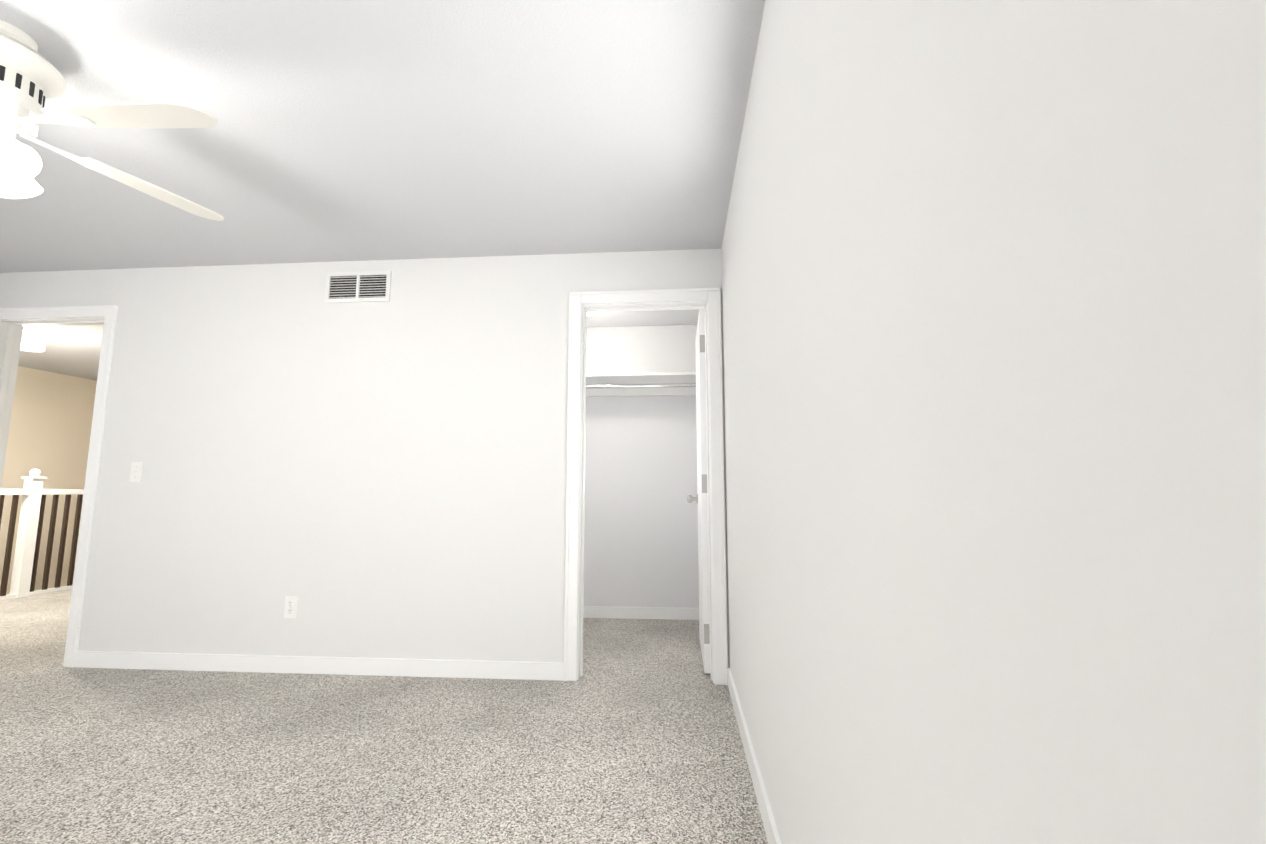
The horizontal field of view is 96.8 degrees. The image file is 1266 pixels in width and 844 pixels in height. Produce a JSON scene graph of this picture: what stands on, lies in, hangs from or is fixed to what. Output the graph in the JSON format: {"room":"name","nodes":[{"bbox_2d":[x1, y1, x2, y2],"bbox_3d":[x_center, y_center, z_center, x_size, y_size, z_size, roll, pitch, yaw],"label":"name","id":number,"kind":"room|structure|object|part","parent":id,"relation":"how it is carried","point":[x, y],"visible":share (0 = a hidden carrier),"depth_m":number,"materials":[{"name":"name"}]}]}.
{"room":"empty bedroom","nodes":[
{"label":"empty bedroom","id":0,"kind":"room"},
{"bbox_2d":[0,366,96,594],"bbox_3d":[-4.026,1.713,5.585,5.300,4.690,4.610,-1,-7,5],"label":"wall","id":1,"kind":"structure","parent":0,"point":[49,435],"depth_m":6.28,"materials":[{"name":"beige paint"}]},
{"bbox_2d":[0,249,729,666],"bbox_3d":[-3.122,0.222,3.306,7.250,2.290,0.120,-1,-7,5],"label":"wall","id":2,"kind":"structure","parent":0,"point":[372,479],"depth_m":3.13,"materials":[{"name":"white paint"}]},
{"bbox_2d":[0,305,117,667],"bbox_3d":[-3.482,0.339,3.309,0.838,2.059,0.143,-1,-7,5],"label":"door frame","id":3,"kind":"structure","parent":2,"relation":"attached to","point":[14,321],"depth_m":3.32,"materials":[{"name":"white wood"}]},
{"bbox_2d":[129,462,143,481],"bbox_3d":[-2.836,0.285,3.205,0.070,0.114,0.019,-1,-7,5],"label":"light switch","id":4,"kind":"object","parent":2,"relation":"attached to","point":[136,472],"visible":1,"depth_m":3.21,"materials":[{"name":"white plastic"}]},
{"bbox_2d":[284,596,297,617],"bbox_3d":[-1.851,1.003,3.042,0.070,0.114,0.009,-1,-7,5],"label":"outlet","id":5,"kind":"object","parent":2,"relation":"attached to","point":[291,606],"visible":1,"depth_m":3.04,"materials":[{"name":"white plastic"}]},
{"bbox_2d":[75,651,563,680],"bbox_3d":[-1.712,1.294,2.994,2.731,0.085,0.013,-1,-7,5],"label":"baseboard","id":6,"kind":"structure","parent":2,"relation":"attached to","point":[351,666],"depth_m":2.98,"materials":[{"name":"white wood"}]},
{"bbox_2d":[325,270,391,302],"bbox_3d":[-1.585,-0.779,3.240,0.385,0.180,0.012,-1,-7,5],"label":"air vent","id":7,"kind":"object","parent":2,"relation":"in","point":[359,286],"visible":1,"depth_m":3.24,"materials":[{"name":"white metal"}]},
{"bbox_2d":[563,288,727,684],"bbox_3d":[0.066,0.304,3.029,0.833,2.059,0.143,-1,-7,5],"label":"door frame","id":8,"kind":"structure","parent":2,"relation":"attached to","point":[582,304],"depth_m":2.99,"materials":[{"name":"white wood"}]},
{"bbox_2d":[687,309,709,672],"bbox_3d":[0.419,0.381,3.404,0.180,1.975,0.690,-1,-7,5],"label":"closet door","id":9,"kind":"structure","parent":8,"relation":"attached to","point":[704,630],"depth_m":3.13,"materials":[{"name":"white wood"}]},
{"bbox_2d":[0,0,764,380],"bbox_3d":[-3.080,-0.899,3.977,7.490,0.100,8.280,-1,-7,5],"label":"ceiling","id":10,"kind":"structure","parent":0,"point":[352,130],"depth_m":2.11,"materials":[{"name":"white paint"}]},
{"bbox_2d":[20,328,46,351],"bbox_3d":[-5.016,-0.685,4.652,0.220,0.160,0.220,-1,-7,5],"label":"hall ceiling light","id":11,"kind":"object","parent":10,"relation":"attached to","point":[32,340],"visible":0.71,"depth_m":4.62,"materials":[{"name":"white glass"}]},
{"bbox_2d":[0,20,223,220],"bbox_3d":[-1.798,-0.858,1.618,1.196,0.561,1.232,-1,-7,5],"label":"ceiling fan","id":12,"kind":"object","parent":10,"relation":"hanging from","point":[31,78],"visible":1,"depth_m":1.61,"materials":[{"name":"white wood"}]},
{"bbox_3d":[-1.828,-0.740,1.605,0.296,0.122,0.305,-1,-7,5],"label":"lamp shade","id":13,"kind":"part","parent":12,"relation":"part of","materials":[{"name":"white glass"}]},
{"bbox_2d":[587,312,601,315],"bbox_3d":[-0.321,-0.802,3.905,0.330,0.110,0.330,-1,-7,5],"label":"closet ceiling light","id":14,"kind":"object","parent":10,"relation":"attached to","point":[592,313],"visible":0.12,"depth_m":3.92,"materials":[{"name":"white plastic"}]},
{"bbox_2d":[0,589,767,843],"bbox_3d":[-2.576,1.468,3.644,6.480,0.100,8.280,-1,-7,5],"label":"floor","id":15,"kind":"structure","parent":0,"point":[631,735],"depth_m":2.08,"materials":[{"name":"carpet"}]},
{"bbox_2d":[0,469,83,599],"bbox_3d":[-5.628,1.049,5.452,0.120,1.175,3.050,-1,-7,5],"label":"railing","id":16,"kind":"object","parent":15,"relation":"on","point":[33,492],"visible":0.62,"depth_m":5.25,"materials":[{"name":"white wood"}]},
{"bbox_2d":[584,325,698,607],"bbox_3d":[-0.427,0.372,4.517,2.070,2.290,0.120,-1,-7,5],"label":"wall","id":17,"kind":"structure","parent":0,"point":[641,532],"depth_m":4.39,"materials":[{"name":"white paint"}]},
{"bbox_2d":[586,372,695,396],"bbox_3d":[-0.387,-0.270,4.330,1.950,0.118,0.400,-1,-7,5],"label":"closet shelf","id":18,"kind":"object","parent":17,"relation":"attached to","point":[644,384],"visible":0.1,"depth_m":4.29,"materials":[{"name":"white wood"}]},
{"bbox_2d":[583,606,698,619],"bbox_3d":[-0.372,1.457,4.310,1.950,0.085,0.013,-1,-7,5],"label":"baseboard","id":19,"kind":"structure","parent":17,"relation":"attached to","point":[589,611],"depth_m":4.27,"materials":[{"name":"white wood"}]},
{"bbox_2d":[721,0,1265,843],"bbox_3d":[0.467,0.057,1.967,0.120,2.290,5.100,-1,-7,5],"label":"wall","id":20,"kind":"structure","parent":0,"point":[995,348],"depth_m":0.43,"materials":[{"name":"white paint"}]},
{"bbox_2d":[727,667,781,843],"bbox_3d":[0.349,1.072,1.194,0.014,0.085,3.300,-1,-7,5],"label":"baseboard","id":21,"kind":"structure","parent":20,"relation":"attached to","point":[770,827],"depth_m":1.82,"materials":[{"name":"white wood"}]}
]}

